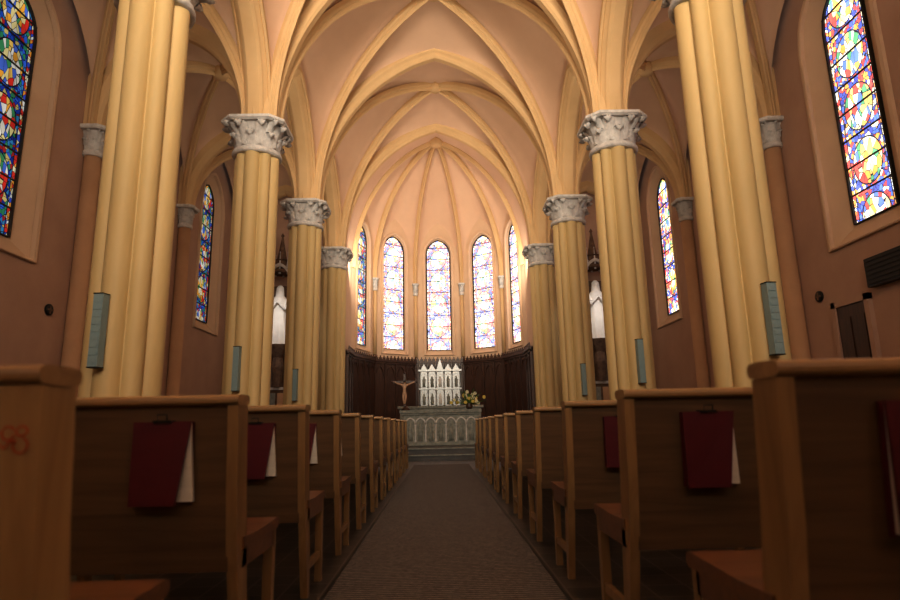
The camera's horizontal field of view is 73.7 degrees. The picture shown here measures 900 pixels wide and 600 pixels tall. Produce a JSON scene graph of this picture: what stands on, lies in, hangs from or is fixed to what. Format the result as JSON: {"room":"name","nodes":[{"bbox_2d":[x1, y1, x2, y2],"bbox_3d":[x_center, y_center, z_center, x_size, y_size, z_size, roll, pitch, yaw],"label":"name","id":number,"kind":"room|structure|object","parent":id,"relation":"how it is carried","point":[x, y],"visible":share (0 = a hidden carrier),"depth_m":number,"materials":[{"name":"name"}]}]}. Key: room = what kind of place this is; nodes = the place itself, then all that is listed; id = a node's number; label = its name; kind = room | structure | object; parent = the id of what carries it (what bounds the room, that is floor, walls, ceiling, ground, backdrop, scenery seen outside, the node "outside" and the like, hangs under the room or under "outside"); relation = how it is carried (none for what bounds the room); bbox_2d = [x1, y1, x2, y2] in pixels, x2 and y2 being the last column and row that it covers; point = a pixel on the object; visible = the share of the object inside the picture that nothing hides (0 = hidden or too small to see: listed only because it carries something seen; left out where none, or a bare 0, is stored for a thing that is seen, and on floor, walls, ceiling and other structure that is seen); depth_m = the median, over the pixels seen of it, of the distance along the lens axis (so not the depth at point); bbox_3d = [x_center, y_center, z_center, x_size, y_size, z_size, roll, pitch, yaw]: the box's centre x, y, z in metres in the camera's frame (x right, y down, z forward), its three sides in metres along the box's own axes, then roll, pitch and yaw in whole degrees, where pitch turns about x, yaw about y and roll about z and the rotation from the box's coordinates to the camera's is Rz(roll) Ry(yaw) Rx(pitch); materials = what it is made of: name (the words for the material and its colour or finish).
{"room":"church","nodes":[
{"label":"church","id":0,"kind":"room"},
{"bbox_2d":[0,0,232,395],"bbox_3d":[-7.033,-3.442,7.566,0.260,11.720,25.778,-1,-12,-1],"label":"wall","id":1,"kind":"structure","parent":0,"point":[36,261],"depth_m":10.71,"materials":[{"name":"paint"}]},
{"bbox_2d":[0,0,36,237],"bbox_3d":[-7.167,-3.158,9.634,0.060,4.185,1.000,-1,-12,-1],"label":"window","id":2,"kind":"structure","parent":1,"relation":"in","point":[18,27],"depth_m":9.84,"materials":[{"name":"multicoloured glass"}]},
{"bbox_2d":[44,304,53,315],"bbox_3d":[-6.928,0.169,10.383,0.050,0.200,0.200,-1,-12,-1],"label":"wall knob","id":3,"kind":"object","parent":1,"relation":"attached to","point":[48,309],"visible":1,"depth_m":10.35,"materials":[{"name":"black metal"}]},
{"bbox_2d":[60,123,105,397],"bbox_3d":[-6.831,-0.094,11.020,0.578,6.572,0.578,-1,-12,-1],"label":"pilaster","id":4,"kind":"object","parent":1,"relation":"attached to","point":[93,137],"visible":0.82,"depth_m":11.11,"materials":[{"name":"paint"}]},
{"bbox_2d":[166,204,199,395],"bbox_3d":[-6.894,0.774,15.168,0.578,6.572,0.578,-1,-12,-1],"label":"pilaster","id":5,"kind":"object","parent":1,"relation":"attached to","point":[186,213],"visible":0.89,"depth_m":15.24,"materials":[{"name":"paint"}]},
{"bbox_2d":[196,184,213,323],"bbox_3d":[-7.291,-1.450,17.793,0.060,4.185,1.000,-1,-12,-1],"label":"window","id":6,"kind":"structure","parent":1,"relation":"in","point":[208,204],"depth_m":17.91,"materials":[{"name":"multicoloured glass"}]},
{"bbox_2d":[274,196,322,285],"bbox_3d":[-5.356,-0.824,20.265,3.640,11.720,0.200,-1,-12,-1],"label":"wall","id":7,"kind":"structure","parent":0,"point":[282,224],"depth_m":20.45,"materials":[{"name":"paint"}]},
{"bbox_2d":[70,459,761,599],"bbox_3d":[-0.081,2.190,6.315,13.520,0.100,26.428,-1,-12,-1],"label":"floor","id":8,"kind":"structure","parent":0,"point":[664,574],"depth_m":3.59,"materials":[{"name":"wood"}]},
{"bbox_2d":[0,364,169,599],"bbox_3d":[-1.741,0.624,1.135,2.160,0.914,0.562,-1,-12,-1],"label":"bench","id":9,"kind":"object","parent":8,"relation":"on","point":[38,402],"visible":1,"depth_m":0.98,"materials":[{"name":"brown wood"}]},
{"bbox_2d":[77,0,214,397],"bbox_3d":[-3.630,-1.652,7.065,1.240,7.872,1.240,-1,-12,-1],"label":"column","id":10,"kind":"structure","parent":8,"relation":"on","point":[133,243],"depth_m":6.68,"materials":[{"name":"stone"}]},
{"bbox_2d":[86,292,110,368],"bbox_3d":[-3.595,0.322,6.194,0.112,0.770,0.216,-2,-12,5],"label":"speaker","id":11,"kind":"object","parent":10,"relation":"attached to","point":[96,349],"visible":0.98,"depth_m":6.11},
{"bbox_2d":[70,394,278,599],"bbox_3d":[-1.756,0.825,2.094,2.160,0.914,0.562,-1,-12,-1],"label":"bench","id":12,"kind":"object","parent":8,"relation":"on","point":[159,484],"visible":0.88,"depth_m":1.92,"materials":[{"name":"brown wood"}]},
{"bbox_2d":[127,414,194,506],"bbox_3d":[-1.703,0.522,1.901,1.772,0.283,0.059,-1,-12,-1],"label":"books","id":13,"kind":"object","parent":12,"relation":"on","point":[160,447],"depth_m":1.90,"materials":[{"name":"red paper"}]},
{"bbox_2d":[77,405,324,598],"bbox_3d":[-1.770,1.026,3.053,2.160,0.914,0.562,-1,-12,-1],"label":"bench","id":14,"kind":"object","parent":8,"relation":"on","point":[277,435],"visible":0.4,"depth_m":2.88,"materials":[{"name":"brown wood"}]},
{"bbox_2d":[247,418,276,478],"bbox_3d":[-1.718,0.723,2.860,1.772,0.283,0.059,-1,-12,-1],"label":"books","id":15,"kind":"object","parent":14,"relation":"on","point":[261,432],"depth_m":2.86,"materials":[{"name":"red paper"}]},
{"bbox_2d":[221,96,293,405],"bbox_3d":[-3.694,-0.784,11.213,1.240,7.872,1.240,-1,-12,-1],"label":"column","id":16,"kind":"structure","parent":8,"relation":"on","point":[258,140],"depth_m":10.96,"materials":[{"name":"stone"}]},
{"bbox_2d":[231,346,241,391],"bbox_3d":[-3.658,1.190,10.342,0.112,0.770,0.216,-2,-12,5],"label":"speaker","id":17,"kind":"object","parent":16,"relation":"attached to","point":[236,366],"visible":1,"depth_m":10.25},
{"bbox_2d":[270,234,287,404],"bbox_3d":[-5.461,1.267,19.085,2.036,7.150,0.950,-1,-12,-1],"label":"altar","id":18,"kind":"object","parent":8,"relation":"on","point":[281,263],"visible":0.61,"depth_m":18.99,"materials":[{"name":"stone"}]},
{"bbox_2d":[280,184,330,409],"bbox_3d":[-3.757,0.084,15.360,1.240,7.872,1.240,-1,-12,-1],"label":"column","id":19,"kind":"structure","parent":8,"relation":"on","point":[305,217],"depth_m":15.12,"materials":[{"name":"stone"}]},
{"bbox_2d":[292,369,298,400],"bbox_3d":[-3.722,2.058,14.490,0.112,0.770,0.216,-2,-12,5],"label":"speaker","id":20,"kind":"object","parent":19,"relation":"attached to","point":[295,371],"visible":1,"depth_m":14.40},
{"bbox_2d":[309,410,350,554],"bbox_3d":[-1.785,1.226,4.012,2.160,0.914,0.562,-1,-12,-1],"label":"bench","id":21,"kind":"object","parent":8,"relation":"on","point":[325,467],"visible":0.15,"depth_m":3.85,"materials":[{"name":"brown wood"}]},
{"bbox_2d":[309,423,317,464],"bbox_3d":[-1.733,0.924,3.819,1.772,0.283,0.059,-1,-12,-1],"label":"books","id":22,"kind":"object","parent":21,"relation":"on","point":[313,427],"depth_m":3.83,"materials":[{"name":"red paper"}]},
{"bbox_2d":[317,234,353,412],"bbox_3d":[-3.820,0.952,19.508,1.240,7.872,1.240,-1,-12,-1],"label":"column","id":23,"kind":"structure","parent":8,"relation":"on","point":[334,259],"depth_m":19.25,"materials":[{"name":"stone"}]},
{"bbox_2d":[341,413,366,529],"bbox_3d":[-1.800,1.427,4.971,2.160,0.914,0.562,-1,-12,-1],"label":"bench","id":24,"kind":"object","parent":8,"relation":"on","point":[350,422],"visible":0.21,"depth_m":4.81,"materials":[{"name":"brown wood"}]},
{"bbox_2d":[341,424,341,455],"bbox_3d":[-1.747,1.125,4.778,1.772,0.283,0.059,-1,-12,-1],"label":"books","id":25,"kind":"object","parent":24,"relation":"on","point":[341,424],"depth_m":4.80,"materials":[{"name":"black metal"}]},
{"bbox_2d":[361,415,378,511],"bbox_3d":[-1.814,1.628,5.930,2.160,0.914,0.562,-1,-12,-1],"label":"bench","id":26,"kind":"object","parent":8,"relation":"on","point":[367,421],"visible":0.22,"depth_m":5.77,"materials":[{"name":"brown wood"}]},
{"bbox_2d":[374,416,386,499],"bbox_3d":[-1.829,1.828,6.889,2.160,0.914,0.562,-1,-12,-1],"label":"bench","id":27,"kind":"object","parent":8,"relation":"on","point":[378,421],"visible":0.19,"depth_m":6.73,"materials":[{"name":"brown wood"}]},
{"bbox_2d":[383,418,392,490],"bbox_3d":[-1.844,2.029,7.848,2.160,0.914,0.562,-1,-12,-1],"label":"bench","id":28,"kind":"object","parent":8,"relation":"on","point":[386,421],"visible":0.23,"depth_m":7.69,"materials":[{"name":"brown wood"}]},
{"bbox_2d":[390,418,397,482],"bbox_3d":[-1.858,2.230,8.807,2.160,0.914,0.562,-1,-12,-1],"label":"bench","id":29,"kind":"object","parent":8,"relation":"on","point":[394,450],"visible":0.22,"depth_m":8.64,"materials":[{"name":"brown wood"}]},
{"bbox_2d":[396,419,401,477],"bbox_3d":[-1.873,2.430,9.767,2.160,0.914,0.562,-1,-12,-1],"label":"bench","id":30,"kind":"object","parent":8,"relation":"on","point":[398,440],"visible":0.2,"depth_m":9.60,"materials":[{"name":"brown wood"}]},
{"bbox_2d":[400,420,405,472],"bbox_3d":[-1.887,2.631,10.726,2.160,0.914,0.562,-1,-12,-1],"label":"bench","id":31,"kind":"object","parent":8,"relation":"on","point":[403,446],"visible":0.18,"depth_m":10.56,"materials":[{"name":"brown wood"}]},
{"bbox_2d":[404,420,408,468],"bbox_3d":[-1.902,2.832,11.685,2.160,0.914,0.562,-1,-12,-1],"label":"bench","id":32,"kind":"object","parent":8,"relation":"on","point":[405,421],"visible":0.16,"depth_m":11.52,"materials":[{"name":"brown wood"}]},
{"bbox_2d":[319,464,572,599],"bbox_3d":[-0.050,1.688,4.193,1.170,0.014,16.900,-1,-12,-1],"label":"carpet","id":33,"kind":"object","parent":8,"relation":"on","point":[442,534],"visible":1,"depth_m":3.80,"materials":[{"name":"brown carpet"}]},
{"bbox_2d":[474,419,478,467],"bbox_3d":[1.561,2.718,11.486,2.160,0.914,0.562,-1,-12,-1],"label":"bench","id":34,"kind":"object","parent":8,"relation":"on","point":[476,420],"visible":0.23,"depth_m":11.28,"materials":[{"name":"brown wood"}]},
{"bbox_2d":[478,418,482,472],"bbox_3d":[1.576,2.505,10.468,2.160,0.914,0.562,-1,-12,-1],"label":"bench","id":35,"kind":"object","parent":8,"relation":"on","point":[480,444],"visible":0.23,"depth_m":10.27,"materials":[{"name":"brown wood"}]},
{"bbox_2d":[481,417,488,477],"bbox_3d":[1.592,2.292,9.450,2.160,0.914,0.562,-1,-12,-1],"label":"bench","id":36,"kind":"object","parent":8,"relation":"on","point":[485,446],"visible":0.18,"depth_m":9.25,"materials":[{"name":"brown wood"}]},
{"bbox_2d":[486,416,494,483],"bbox_3d":[1.607,2.079,8.432,2.160,0.914,0.562,-1,-12,-1],"label":"bench","id":37,"kind":"object","parent":8,"relation":"on","point":[491,422],"visible":0.12,"depth_m":8.23,"materials":[{"name":"brown wood"}]},
{"bbox_2d":[492,415,503,491],"bbox_3d":[1.623,1.866,7.414,2.160,0.914,0.562,-1,-12,-1],"label":"bench","id":38,"kind":"object","parent":8,"relation":"on","point":[499,434],"visible":0.19,"depth_m":7.21,"materials":[{"name":"brown wood"}]},
{"bbox_2d":[500,413,515,502],"bbox_3d":[1.638,1.653,6.396,2.160,0.914,0.562,-1,-12,-1],"label":"bench","id":39,"kind":"object","parent":8,"relation":"on","point":[509,430],"visible":0.13,"depth_m":6.20,"materials":[{"name":"brown wood"}]},
{"bbox_2d":[511,410,533,518],"bbox_3d":[1.654,1.440,5.379,2.160,0.914,0.562,-1,-12,-1],"label":"bench","id":40,"kind":"object","parent":8,"relation":"on","point":[524,418],"visible":0.21,"depth_m":5.18,"materials":[{"name":"brown wood"}]},
{"bbox_2d":[522,231,561,406],"bbox_3d":[3.115,0.834,19.638,1.240,7.872,1.240,-1,-12,-1],"label":"column","id":41,"kind":"structure","parent":8,"relation":"on","point":[540,256],"depth_m":19.37,"materials":[{"name":"stone"}]},
{"bbox_2d":[526,406,563,541],"bbox_3d":[1.669,1.227,4.361,2.160,0.914,0.562,-1,-12,-1],"label":"bench","id":42,"kind":"object","parent":8,"relation":"on","point":[547,421],"visible":0.17,"depth_m":4.16,"materials":[{"name":"brown wood"}]},
{"bbox_2d":[542,180,596,400],"bbox_3d":[3.178,-0.034,15.491,1.240,7.872,1.240,-1,-12,-1],"label":"column","id":43,"kind":"structure","parent":8,"relation":"on","point":[567,212],"depth_m":15.24,"materials":[{"name":"stone"}]},
{"bbox_2d":[580,363,587,395],"bbox_3d":[3.243,1.940,14.620,0.112,0.770,0.216,0,-12,-7],"label":"speaker","id":44,"kind":"object","parent":43,"relation":"attached to","point":[582,365],"visible":1,"depth_m":14.53},
{"bbox_2d":[586,229,609,399],"bbox_3d":[4.780,1.093,19.277,2.036,7.150,0.950,-1,-12,-1],"label":"altar","id":45,"kind":"object","parent":8,"relation":"on","point":[593,264],"visible":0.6,"depth_m":19.17,"materials":[{"name":"stone"}]},
{"bbox_2d":[577,93,656,399],"bbox_3d":[3.241,-0.902,11.343,1.240,7.872,1.240,-1,-12,-1],"label":"column","id":46,"kind":"structure","parent":8,"relation":"on","point":[611,136],"depth_m":11.10,"materials":[{"name":"stone"}]},
{"bbox_2d":[635,339,646,383],"bbox_3d":[3.306,1.072,10.473,0.112,0.770,0.216,0,-12,-7],"label":"speaker","id":47,"kind":"object","parent":46,"relation":"attached to","point":[639,347],"visible":1,"depth_m":10.38},
{"bbox_2d":[550,400,761,578],"bbox_3d":[1.685,1.014,3.343,2.160,0.914,0.562,-1,-12,-1],"label":"bench","id":48,"kind":"object","parent":8,"relation":"on","point":[589,428],"visible":0.3,"depth_m":3.14,"materials":[{"name":"brown wood"}]},
{"bbox_2d":[603,415,619,467],"bbox_3d":[1.692,0.712,3.149,1.772,0.283,0.059,-1,-12,-1],"label":"books","id":49,"kind":"object","parent":48,"relation":"on","point":[610,422],"depth_m":3.12,"materials":[{"name":"red paper"}]},
{"bbox_2d":[594,387,761,599],"bbox_3d":[1.700,0.801,2.325,2.160,0.914,0.562,-1,-12,-1],"label":"bench","id":50,"kind":"object","parent":8,"relation":"on","point":[688,456],"visible":0.58,"depth_m":2.12,"materials":[{"name":"brown wood"}]},
{"bbox_2d":[679,404,739,487],"bbox_3d":[1.708,0.499,2.131,1.772,0.283,0.059,-1,-12,-1],"label":"books","id":51,"kind":"object","parent":50,"relation":"on","point":[709,434],"depth_m":2.11,"materials":[{"name":"red paper"}]},
{"bbox_2d":[651,0,791,387],"bbox_3d":[3.304,-1.770,7.195,1.240,7.872,1.240,-1,-12,-1],"label":"column","id":52,"kind":"structure","parent":8,"relation":"on","point":[736,234],"depth_m":6.82,"materials":[{"name":"stone"}]},
{"bbox_2d":[760,281,785,355],"bbox_3d":[3.369,0.204,6.325,0.112,0.770,0.216,0,-12,-7],"label":"speaker","id":53,"kind":"object","parent":52,"relation":"attached to","point":[768,288],"visible":0.98,"depth_m":6.24},
{"bbox_2d":[686,357,899,599],"bbox_3d":[1.715,0.598,1.356,2.160,0.914,0.562,-1,-12,-1],"label":"bench","id":54,"kind":"object","parent":8,"relation":"on","point":[827,431],"visible":1,"depth_m":1.16,"materials":[{"name":"brown wood"}]},
{"bbox_2d":[876,400,899,536],"bbox_3d":[1.723,0.296,1.163,1.772,0.283,0.059,-1,-12,-1],"label":"books","id":55,"kind":"object","parent":54,"relation":"on","point":[887,411],"depth_m":1.15,"materials":[{"name":"red paper"}]},
{"bbox_2d":[73,0,784,266],"bbox_3d":[-0.302,-6.111,10.518,13.260,4.940,29.961,-1,-12,-1],"label":"ceiling","id":56,"kind":"structure","parent":0,"point":[327,64],"depth_m":15.95,"materials":[{"name":"paint"}]},
{"bbox_2d":[83,0,780,282],"bbox_3d":[-0.300,-6.166,10.385,13.920,5.002,30.408,-1,-12,-1],"label":"ribs","id":57,"kind":"object","parent":56,"relation":"attached to","point":[248,68],"visible":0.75,"depth_m":15.47,"materials":[{"name":"paint"}]},
{"bbox_2d":[344,212,535,412],"bbox_3d":[-0.412,0.330,22.215,6.280,10.056,4.743,-1,-12,-1],"label":"wall","id":58,"kind":"structure","parent":0,"point":[415,298],"depth_m":23.89,"materials":[{"name":"paint"}]},
{"bbox_2d":[357,226,366,345],"bbox_3d":[-3.382,-0.626,22.576,0.061,4.627,1.000,-5,-12,17],"label":"window","id":59,"kind":"structure","parent":58,"relation":"in","point":[362,254],"depth_m":22.73,"materials":[{"name":"multicoloured glass"}]},
{"bbox_2d":[384,237,403,349],"bbox_3d":[-2.280,-0.328,24.113,1.000,4.627,0.060,8,-15,-36],"label":"window","id":60,"kind":"structure","parent":58,"relation":"in","point":[393,248],"depth_m":24.12,"materials":[{"name":"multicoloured glass"}]},
{"bbox_2d":[426,240,451,349],"bbox_3d":[-0.469,-0.238,24.726,1.000,4.627,0.060,-1,-12,-1],"label":"window","id":61,"kind":"structure","parent":58,"relation":"in","point":[438,284],"depth_m":24.71,"materials":[{"name":"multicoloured glass"}]},
{"bbox_2d":[345,342,535,418],"bbox_3d":[-0.349,3.443,21.694,6.221,3.204,4.155,-1,-12,-1],"label":"wall paneling","id":62,"kind":"structure","parent":58,"relation":"attached to","point":[507,383],"depth_m":22.73,"materials":[{"name":"brown wood"}]},
{"bbox_2d":[472,235,494,348],"bbox_3d":[1.360,-0.390,24.181,1.000,4.627,0.060,-9,-14,34],"label":"window","id":63,"kind":"structure","parent":58,"relation":"in","point":[483,305],"depth_m":24.18,"materials":[{"name":"multicoloured glass"}]},
{"bbox_2d":[508,224,520,342],"bbox_3d":[2.508,-0.726,22.687,0.060,4.627,1.000,3,-12,-19],"label":"window","id":64,"kind":"structure","parent":58,"relation":"in","point":[512,243],"depth_m":22.84,"materials":[{"name":"multicoloured glass"}]},
{"bbox_2d":[408,445,492,460],"bbox_3d":[-0.272,4.642,18.695,6.280,0.372,9.582,-1,-12,-1],"label":"steps","id":65,"kind":"structure","parent":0,"point":[432,452],"depth_m":14.48,"materials":[{"name":"stone"}]},
{"bbox_2d":[397,359,483,419],"bbox_3d":[-0.316,3.296,19.787,2.760,2.706,1.010,-1,-12,-1],"label":"tabernacle","id":66,"kind":"object","parent":65,"relation":"on","point":[439,385],"visible":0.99,"depth_m":19.65,"materials":[{"name":"stone"}]},
{"bbox_2d":[400,409,481,445],"bbox_3d":[-0.257,3.591,16.926,2.260,0.956,0.990,-1,-12,-1],"label":"altar","id":67,"kind":"object","parent":65,"relation":"on","point":[449,426],"visible":0.94,"depth_m":16.52,"materials":[{"name":"stone"}]},
{"bbox_2d":[391,372,417,409],"bbox_3d":[-1.273,2.551,16.817,0.750,1.073,0.240,-1,-12,-1],"label":"crucifix","id":68,"kind":"object","parent":67,"relation":"on","point":[404,385],"visible":0.99,"depth_m":16.77,"materials":[{"name":"brown wood"}]},
{"bbox_2d":[449,388,485,408],"bbox_3d":[0.496,2.768,16.827,1.126,0.580,0.494,-2,-12,5],"label":"flower bouquet","id":69,"kind":"object","parent":67,"relation":"on","point":[470,399],"visible":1,"depth_m":16.75,"materials":[{"name":"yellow plant"}]},
{"bbox_2d":[551,192,600,280],"bbox_3d":[4.560,-0.993,20.451,3.640,11.720,0.200,-1,-12,-1],"label":"wall","id":70,"kind":"structure","parent":0,"point":[591,223],"depth_m":20.64,"materials":[{"name":"paint"}]},
{"bbox_2d":[638,0,899,388],"bbox_3d":[6.623,-3.674,7.823,0.260,11.720,25.778,-1,-12,-1],"label":"wall","id":71,"kind":"structure","parent":0,"point":[831,251],"depth_m":10.79,"materials":[{"name":"paint"}]},
{"bbox_2d":[657,178,678,314],"bbox_3d":[6.564,-1.686,18.053,0.060,4.185,1.000,-1,-12,-1],"label":"window","id":72,"kind":"structure","parent":71,"relation":"in","point":[662,197],"depth_m":18.16,"materials":[{"name":"multicoloured glass"}]},
{"bbox_2d":[671,197,709,387],"bbox_3d":[6.342,0.548,15.417,0.578,6.572,0.578,-1,-12,-1],"label":"pilaster","id":73,"kind":"object","parent":71,"relation":"attached to","point":[683,205],"visible":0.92,"depth_m":15.48,"materials":[{"name":"paint"}]},
{"bbox_2d":[759,115,810,359],"bbox_3d":[6.405,-0.320,11.269,0.578,6.572,0.578,-1,-12,-1],"label":"pilaster","id":74,"kind":"object","parent":71,"relation":"attached to","point":[770,126],"visible":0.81,"depth_m":11.34,"materials":[{"name":"paint"}]},
{"bbox_2d":[815,291,823,301],"bbox_3d":[6.535,-0.060,10.636,0.050,0.200,0.200,-1,-12,-1],"label":"cross","id":75,"kind":"object","parent":71,"relation":"attached to","point":[819,296],"visible":1,"depth_m":10.60,"materials":[{"name":"black metal"}]},
{"bbox_2d":[830,292,881,358],"bbox_3d":[6.564,1.293,9.536,0.079,2.700,0.900,-1,-12,-1],"label":"door","id":76,"kind":"structure","parent":71,"relation":"in","point":[853,318],"depth_m":9.63,"materials":[{"name":"brown wood"}]},
{"bbox_2d":[821,0,899,224],"bbox_3d":[6.689,-3.393,9.895,0.060,4.185,1.000,-1,-12,-1],"label":"window","id":77,"kind":"structure","parent":71,"relation":"in","point":[866,150],"depth_m":9.84,"materials":[{"name":"multicoloured glass"}]},
{"bbox_2d":[863,245,899,287],"bbox_3d":[6.519,-0.507,8.865,0.135,0.450,0.950,-1,-12,-1],"label":"vent","id":78,"kind":"object","parent":71,"relation":"attached to","point":[883,268],"visible":1,"depth_m":8.95,"materials":[{"name":"black metal"}]}
]}

